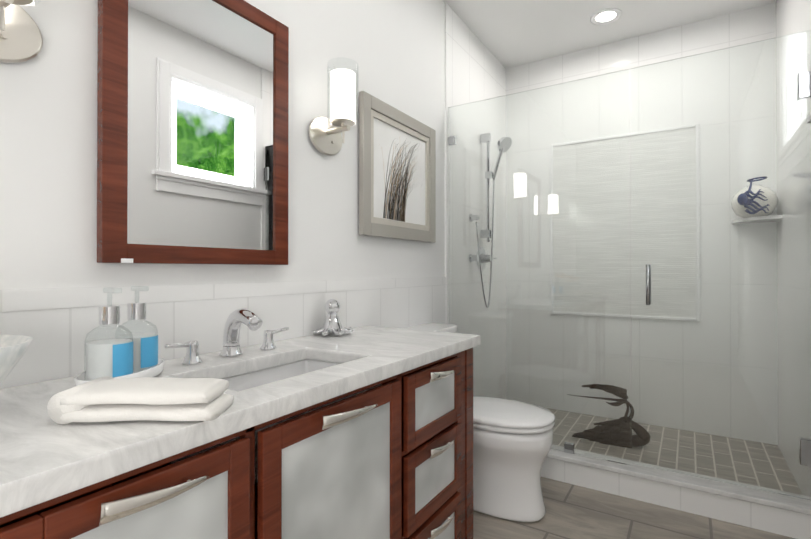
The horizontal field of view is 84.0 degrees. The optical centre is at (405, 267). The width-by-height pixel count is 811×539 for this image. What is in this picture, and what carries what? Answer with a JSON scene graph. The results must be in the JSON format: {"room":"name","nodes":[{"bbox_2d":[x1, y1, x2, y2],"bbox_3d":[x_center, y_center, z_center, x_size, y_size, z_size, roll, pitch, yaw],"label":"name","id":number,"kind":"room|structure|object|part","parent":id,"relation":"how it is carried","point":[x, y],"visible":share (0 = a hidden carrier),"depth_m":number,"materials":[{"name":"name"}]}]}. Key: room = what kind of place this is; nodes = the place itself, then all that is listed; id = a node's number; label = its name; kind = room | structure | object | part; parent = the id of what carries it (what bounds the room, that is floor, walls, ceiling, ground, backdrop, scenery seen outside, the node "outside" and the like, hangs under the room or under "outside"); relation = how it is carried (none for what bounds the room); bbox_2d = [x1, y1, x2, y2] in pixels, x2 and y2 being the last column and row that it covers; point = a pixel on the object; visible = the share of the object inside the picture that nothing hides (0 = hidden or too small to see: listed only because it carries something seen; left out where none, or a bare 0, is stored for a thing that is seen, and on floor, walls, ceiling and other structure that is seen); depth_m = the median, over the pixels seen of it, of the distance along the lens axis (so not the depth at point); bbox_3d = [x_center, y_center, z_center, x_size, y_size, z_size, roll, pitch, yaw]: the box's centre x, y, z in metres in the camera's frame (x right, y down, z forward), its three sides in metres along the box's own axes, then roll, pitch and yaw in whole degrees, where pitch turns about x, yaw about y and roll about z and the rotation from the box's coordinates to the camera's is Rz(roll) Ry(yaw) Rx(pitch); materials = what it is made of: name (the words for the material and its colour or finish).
{"room":"bathroom","nodes":[
{"label":"bathroom","id":0,"kind":"room"},
{"bbox_2d":[0,0,444,289],"bbox_3d":[-0.528,-0.261,1.702,0.100,2.820,5.140,0,0,32],"label":"wall","id":1,"kind":"structure","parent":0,"point":[394,50],"depth_m":1.74,"materials":[{"name":"white paint"}]},
{"bbox_2d":[0,0,42,62],"bbox_3d":[-0.846,-0.631,0.937,0.158,0.358,0.200,0,0,32],"label":"sconce","id":2,"kind":"object","parent":1,"relation":"attached to","point":[21,40],"visible":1,"depth_m":1.01,"materials":[{"name":"silver metal"}]},
{"bbox_2d":[97,0,288,264],"bbox_3d":[-0.615,-0.453,1.421,0.032,0.888,0.630,0,0,32],"label":"mirror","id":3,"kind":"object","parent":1,"relation":"attached to","point":[192,125],"visible":1,"depth_m":1.36,"materials":[{"name":"brown wood"}]},
{"bbox_2d":[0,277,445,311],"bbox_3d":[-0.773,0.076,1.207,0.010,0.048,3.845,0,0,32],"label":"backsplash","id":4,"kind":"structure","parent":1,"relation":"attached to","point":[26,299],"depth_m":1.34,"materials":[{"name":"white tile"}]},
{"bbox_2d":[0,285,445,388],"bbox_3d":[-0.774,0.623,1.204,0.008,1.046,3.845,0,0,32],"label":"tile backsplash","id":5,"kind":"structure","parent":1,"relation":"attached to","point":[55,350],"depth_m":1.42,"materials":[{"name":"white tile"}]},
{"bbox_2d":[309,57,357,154],"bbox_3d":[-0.269,-0.651,1.853,0.158,0.358,0.200,0,0,32],"label":"sconce","id":6,"kind":"object","parent":1,"relation":"attached to","point":[326,137],"visible":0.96,"depth_m":1.82,"materials":[{"name":"white glass"}]},
{"bbox_3d":[-0.256,-0.712,1.845,0.126,0.235,0.126,0,0,32],"label":"glass","id":7,"kind":"part","parent":6,"relation":"part of","materials":[{"name":"white glass"}]},
{"bbox_3d":[-0.256,-0.692,1.845,0.104,0.196,0.104,0,0,32],"label":"lamp shade","id":8,"kind":"part","parent":6,"relation":"part of","materials":[{"name":"white glass"}]},
{"bbox_2d":[359,91,435,242],"bbox_3d":[-0.018,-0.479,2.375,0.026,0.665,0.700,0,0,32],"label":"picture","id":9,"kind":"object","parent":1,"relation":"attached to","point":[397,173],"visible":1,"depth_m":2.32,"materials":[{"name":"grey wood"}]},
{"bbox_2d":[374,118,424,224],"bbox_3d":[-0.026,-0.479,2.380,0.008,0.481,0.516,0,0,32],"label":"art","id":10,"kind":"object","parent":9,"relation":"attached to","point":[399,152],"depth_m":2.35,"materials":[{"name":"paper"}]},
{"bbox_2d":[445,3,505,398],"bbox_3d":[0.544,-0.251,3.299,0.012,2.820,1.095,0,0,32],"label":"tiled wall","id":11,"kind":"structure","parent":1,"relation":"attached to","point":[475,69],"depth_m":3.21,"materials":[{"name":"white tile"}]},
{"bbox_2d":[469,133,511,307],"bbox_3d":[0.611,-0.338,3.196,0.210,1.267,0.319,0,0,32],"label":"shower rail","id":12,"kind":"object","parent":11,"relation":"attached to","point":[502,146],"depth_m":3.26,"materials":[{"name":"silver metal"}]},
{"bbox_2d":[442,0,775,68],"bbox_3d":[0.268,-1.724,1.210,1.980,0.100,5.140,0,0,32],"label":"ceiling","id":13,"kind":"structure","parent":0,"point":[510,33],"depth_m":3.04,"materials":[{"name":"white paint"}]},
{"bbox_2d":[590,8,621,24],"bbox_3d":[1.328,-1.659,2.988,0.190,0.008,0.190,0,0,32],"label":"recessed light","id":14,"kind":"object","parent":13,"relation":"in","point":[607,15],"visible":1,"depth_m":2.99,"materials":[{"name":"white"}]},
{"bbox_2d":[473,477,795,538],"bbox_3d":[0.268,1.196,1.192,1.980,0.100,5.140,0,0,32],"label":"floor","id":15,"kind":"structure","parent":0,"point":[576,512],"depth_m":2.02,"materials":[{"name":"tile"}]},
{"bbox_2d":[0,342,480,538],"bbox_3d":[-0.373,0.729,1.262,0.600,0.836,1.630,0,0,32],"label":"bathroom vanity","id":16,"kind":"object","parent":15,"relation":"on","point":[363,432],"depth_m":1.04,"materials":[{"name":"brown wood"}]},
{"bbox_3d":[-0.410,0.445,0.722,0.018,0.227,0.376,0,0,32],"label":"drawer","id":17,"kind":"part","parent":16,"relation":"part of","materials":[{"name":"brown wood"}]},
{"bbox_3d":[-0.413,0.445,0.724,0.010,0.137,0.286,0,0,32],"label":"drawer glass","id":18,"kind":"part","parent":16,"relation":"part of","materials":[{"name":"grey glass"}]},
{"bbox_3d":[-0.388,0.350,0.708,0.033,0.032,0.172,0,0,32],"label":"drawer handle","id":19,"kind":"part","parent":16,"relation":"part of","materials":[{"name":"silver metal"}]},
{"bbox_2d":[0,326,480,505],"bbox_3d":[-0.382,0.291,1.270,0.578,0.040,1.670,0,0,32],"label":"countertop","id":20,"kind":"structure","parent":16,"relation":"on","point":[38,453],"depth_m":0.89,"materials":[{"name":"white stone"}]},
{"bbox_2d":[0,334,32,384],"bbox_3d":[-0.809,0.152,0.736,0.310,0.231,0.310,0,0,32],"label":"shell bowl","id":21,"kind":"object","parent":20,"relation":"on","point":[13,348],"visible":1,"depth_m":0.78,"materials":[{"name":"white ceramic"}]},
{"bbox_2d":[74,358,164,385],"bbox_3d":[-0.668,0.254,1.067,0.173,0.030,0.227,0,0,32],"label":"tray","id":22,"kind":"object","parent":20,"relation":"on","point":[156,370],"visible":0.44,"depth_m":1.03,"materials":[{"name":"white ceramic"}]},
{"bbox_2d":[84,305,132,379],"bbox_3d":[-0.669,0.172,1.019,0.092,0.168,0.092,0,0,32],"label":"bottle","id":23,"kind":"object","parent":22,"relation":"on","point":[102,344],"depth_m":1.00,"materials":[{"name":"clear glass"}]},
{"bbox_2d":[86,339,130,379],"bbox_3d":[-0.669,0.211,1.018,0.087,0.085,0.087,0,0,32],"label":"soap","id":24,"kind":"object","parent":23,"relation":"in","point":[95,357],"visible":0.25,"depth_m":0.98,"materials":[{"name":"white"}]},
{"bbox_3d":[-0.669,0.108,1.019,0.041,0.040,0.041,0,0,32],"label":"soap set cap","id":25,"kind":"part","parent":23,"relation":"part of","materials":[{"name":"silver metal"}]},
{"bbox_2d":[103,287,121,305],"bbox_3d":[-0.658,0.067,1.012,0.050,0.042,0.018,0,0,32],"label":"pump","id":26,"kind":"object","parent":23,"relation":"on","point":[111,292],"visible":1,"depth_m":1.02,"materials":[{"name":"clear plastic"}]},
{"bbox_2d":[113,342,132,376],"bbox_3d":[-0.632,0.206,1.010,0.021,0.072,0.053,0,0,32],"label":"label","id":27,"kind":"object","parent":23,"relation":"attached to","point":[122,359],"visible":0.92,"depth_m":1.00,"materials":[{"name":"blue paper"}]},
{"bbox_2d":[115,302,157,371],"bbox_3d":[-0.666,0.173,1.117,0.092,0.168,0.092,0,0,32],"label":"bottle","id":28,"kind":"object","parent":22,"relation":"on","point":[137,329],"depth_m":1.10,"materials":[{"name":"clear glass"}]},
{"bbox_3d":[-0.666,0.109,1.117,0.041,0.040,0.041,0,0,32],"label":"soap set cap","id":29,"kind":"part","parent":28,"relation":"part of","materials":[{"name":"silver metal"}]},
{"bbox_2d":[116,333,156,372],"bbox_3d":[-0.666,0.211,1.116,0.087,0.085,0.087,0,0,32],"label":"soap","id":30,"kind":"object","parent":28,"relation":"in","point":[136,337],"visible":0.15,"depth_m":1.08,"materials":[{"name":"white"}]},
{"bbox_2d":[131,286,148,302],"bbox_3d":[-0.655,0.068,1.110,0.050,0.042,0.018,0,0,32],"label":"pump","id":31,"kind":"object","parent":28,"relation":"on","point":[139,290],"visible":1,"depth_m":1.11,"materials":[{"name":"clear plastic"}]},
{"bbox_2d":[141,335,157,367],"bbox_3d":[-0.629,0.207,1.108,0.021,0.072,0.053,0,0,32],"label":"label","id":32,"kind":"object","parent":28,"relation":"attached to","point":[149,351],"visible":1,"depth_m":1.10,"materials":[{"name":"blue paper"}]},
{"bbox_2d":[47,376,233,423],"bbox_3d":[-0.472,0.240,0.825,0.274,0.056,0.131,0,0,-2],"label":"towel","id":33,"kind":"object","parent":20,"relation":"on","point":[106,399],"visible":1,"depth_m":0.77,"materials":[{"name":"white fabric"}]},
{"bbox_2d":[164,309,288,364],"bbox_3d":[-0.495,0.198,1.359,0.157,0.145,0.432,0,0,32],"label":"faucet","id":34,"kind":"object","parent":20,"relation":"on","point":[237,318],"visible":1,"depth_m":1.35,"materials":[{"name":"silver metal"}]},
{"bbox_3d":[-0.613,0.237,1.241,0.052,0.065,0.107,0,0,32],"label":"handle","id":35,"kind":"part","parent":34,"relation":"part of","materials":[{"name":"silver metal"}]},
{"bbox_3d":[-0.495,0.198,1.359,0.157,0.145,0.064,0,0,32],"label":"spout","id":36,"kind":"part","parent":34,"relation":"part of","materials":[{"name":"silver metal"}]},
{"bbox_3d":[-0.440,0.239,1.516,0.052,0.065,0.107,0,0,32],"label":"handle","id":37,"kind":"part","parent":34,"relation":"part of","materials":[{"name":"silver metal"}]},
{"bbox_2d":[208,354,347,389],"bbox_3d":[-0.347,0.387,1.253,0.324,0.177,0.524,0,0,32],"label":"sink","id":38,"kind":"object","parent":20,"relation":"in","point":[267,371],"depth_m":1.42,"materials":[{"name":"white ceramic"}]},
{"bbox_2d":[312,299,353,335],"bbox_3d":[-0.297,0.201,1.831,0.170,0.142,0.170,0,0,32],"label":"octopus","id":39,"kind":"object","parent":20,"relation":"on","point":[332,323],"visible":0.98,"depth_m":1.80,"materials":[{"name":"silver metal"}]},
{"bbox_3d":[-0.156,0.701,1.123,0.018,0.734,0.513,0,0,32],"label":"door","id":40,"kind":"part","parent":16,"relation":"part of","materials":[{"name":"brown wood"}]},
{"bbox_3d":[-0.160,0.701,1.125,0.010,0.634,0.413,0,0,32],"label":"door glass","id":41,"kind":"part","parent":16,"relation":"part of","materials":[{"name":"grey glass"}]},
{"bbox_3d":[-0.134,0.354,1.110,0.033,0.032,0.211,0,0,32],"label":"door handle","id":42,"kind":"part","parent":16,"relation":"part of","materials":[{"name":"silver metal"}]},
{"bbox_3d":[0.101,0.703,1.532,0.018,0.240,0.380,0,0,32],"label":"drawer","id":43,"kind":"part","parent":16,"relation":"part of","materials":[{"name":"brown wood"}]},
{"bbox_3d":[0.101,0.450,1.533,0.018,0.227,0.380,0,0,32],"label":"drawer","id":44,"kind":"part","parent":16,"relation":"part of","materials":[{"name":"brown wood"}]},
{"bbox_3d":[0.101,0.957,1.530,0.018,0.227,0.380,0,0,32],"label":"drawer","id":45,"kind":"part","parent":16,"relation":"part of","materials":[{"name":"brown wood"}]},
{"bbox_3d":[0.098,0.703,1.534,0.010,0.150,0.290,0,0,32],"label":"drawer glass","id":46,"kind":"part","parent":16,"relation":"part of","materials":[{"name":"grey glass"}]},
{"bbox_3d":[0.098,0.450,1.536,0.010,0.137,0.290,0,0,32],"label":"drawer glass","id":47,"kind":"part","parent":16,"relation":"part of","materials":[{"name":"white glass"}]},
{"bbox_3d":[0.098,0.957,1.532,0.010,0.137,0.290,0,0,32],"label":"drawer glass","id":48,"kind":"part","parent":16,"relation":"part of","materials":[{"name":"grey glass"}]},
{"bbox_3d":[0.123,0.862,1.516,0.033,0.032,0.172,0,0,32],"label":"drawer handle","id":49,"kind":"part","parent":16,"relation":"part of","materials":[{"name":"silver metal"}]},
{"bbox_3d":[0.123,0.602,1.518,0.033,0.032,0.172,0,0,32],"label":"drawer handle","id":50,"kind":"part","parent":16,"relation":"part of","materials":[{"name":"silver metal"}]},
{"bbox_3d":[0.123,0.355,1.519,0.033,0.032,0.172,0,0,32],"label":"drawer handle","id":51,"kind":"part","parent":16,"relation":"part of","materials":[{"name":"silver metal"}]},
{"bbox_2d":[402,323,554,521],"bbox_3d":[0.349,0.737,2.249,0.767,0.830,0.450,0,0,32],"label":"toilet","id":52,"kind":"object","parent":15,"relation":"on","point":[512,442],"visible":0.5,"depth_m":2.05,"materials":[{"name":"white ceramic"}]},
{"bbox_3d":[0.112,0.343,2.401,0.206,0.040,0.450,0,0,32],"label":"tank lid","id":53,"kind":"part","parent":52,"relation":"part of","materials":[{"name":"white ceramic"}]},
{"bbox_3d":[0.423,0.945,2.201,0.579,0.416,0.374,0,0,32],"label":"bowl","id":54,"kind":"part","parent":52,"relation":"part of","materials":[{"name":"white ceramic"}]},
{"bbox_3d":[0.437,0.724,2.193,0.554,0.020,0.376,0,0,32],"label":"seat","id":55,"kind":"part","parent":52,"relation":"part of","materials":[{"name":"white ceramic"}]},
{"bbox_3d":[0.437,0.695,2.193,0.558,0.031,0.380,0,0,32],"label":"lid","id":56,"kind":"part","parent":52,"relation":"part of","materials":[{"name":"white ceramic"}]},
{"bbox_2d":[545,408,802,494],"bbox_3d":[1.317,1.135,2.860,1.756,0.043,1.000,0,0,32],"label":"shower floor","id":57,"kind":"structure","parent":15,"relation":"on","point":[770,458],"depth_m":2.70,"materials":[{"name":"tile"}]},
{"bbox_2d":[567,384,649,447],"bbox_3d":[1.294,0.932,2.881,0.481,0.371,0.130,0,0,32],"label":"sculpture","id":58,"kind":"object","parent":57,"relation":"on","point":[609,426],"visible":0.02,"depth_m":2.82,"materials":[{"name":"brown metal"}]},
{"bbox_2d":[541,444,810,538],"bbox_3d":[1.018,1.083,2.384,1.756,0.140,0.149,0,0,32],"label":"shower curb","id":59,"kind":"object","parent":15,"relation":"on","point":[783,515],"visible":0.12,"depth_m":2.13,"materials":[{"name":"tile"}]},
{"bbox_2d":[448,30,810,499],"bbox_3d":[1.018,-0.002,2.391,1.754,2.030,0.108,0,0,32],"label":"glass","id":60,"kind":"object","parent":59,"relation":"on","point":[803,79],"visible":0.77,"depth_m":2.24,"materials":[{"name":"clear glass"}]},
{"bbox_3d":[1.221,0.088,2.263,0.018,0.200,0.108,0,0,32],"label":"handle","id":61,"kind":"part","parent":60,"relation":"part of","materials":[{"name":"silver metal"}]},
{"bbox_3d":[1.454,-0.009,2.116,0.708,2.018,0.010,0,0,32],"label":"door","id":62,"kind":"part","parent":60,"relation":"part of","materials":[{"name":"clear glass"}]},
{"bbox_2d":[506,2,777,444],"bbox_3d":[1.610,-0.251,3.334,1.780,2.820,0.100,0,0,32],"label":"wall","id":63,"kind":"structure","parent":0,"point":[751,25],"depth_m":3.13,"materials":[{"name":"tile"}]},
{"bbox_2d":[550,123,699,321],"bbox_3d":[1.562,-0.300,3.298,0.992,1.337,0.012,0,0,32],"label":"tile panel","id":64,"kind":"object","parent":63,"relation":"attached to","point":[629,298],"depth_m":3.27,"materials":[{"name":"white tile"}]},
{"bbox_3d":[1.072,-0.267,0.695,0.120,2.820,5.140,0,0,32],"label":"wall","id":65,"kind":"structure","parent":0,"visible":0},
{"bbox_2d":[776,0,810,496],"bbox_3d":[2.040,-0.257,2.357,0.012,2.820,1.095,0,0,32],"label":"tiled wall","id":66,"kind":"structure","parent":65,"relation":"attached to","point":[793,16],"depth_m":2.37,"materials":[{"name":"white tile"}]},
{"bbox_2d":[731,215,782,223],"bbox_3d":[2.168,-0.294,2.788,0.230,0.020,0.230,0,0,32],"label":"corner shelf","id":67,"kind":"object","parent":66,"relation":"attached to","point":[772,218],"depth_m":2.75,"materials":[{"name":"stone"}]},
{"bbox_2d":[731,176,777,217],"bbox_3d":[2.148,-0.428,2.776,0.232,0.246,0.250,0,0,32],"label":"vase","id":68,"kind":"object","parent":67,"relation":"on","point":[752,188],"depth_m":2.71,"materials":[{"name":"white ceramic"}]},
{"bbox_2d":[807,113,810,122],"bbox_3d":[1.554,-0.967,1.507,0.165,0.890,0.940,0,0,32],"label":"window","id":69,"kind":"structure","parent":65,"relation":"in","point":[809,118],"depth_m":1.92,"materials":[{"name":"white"}]}
]}

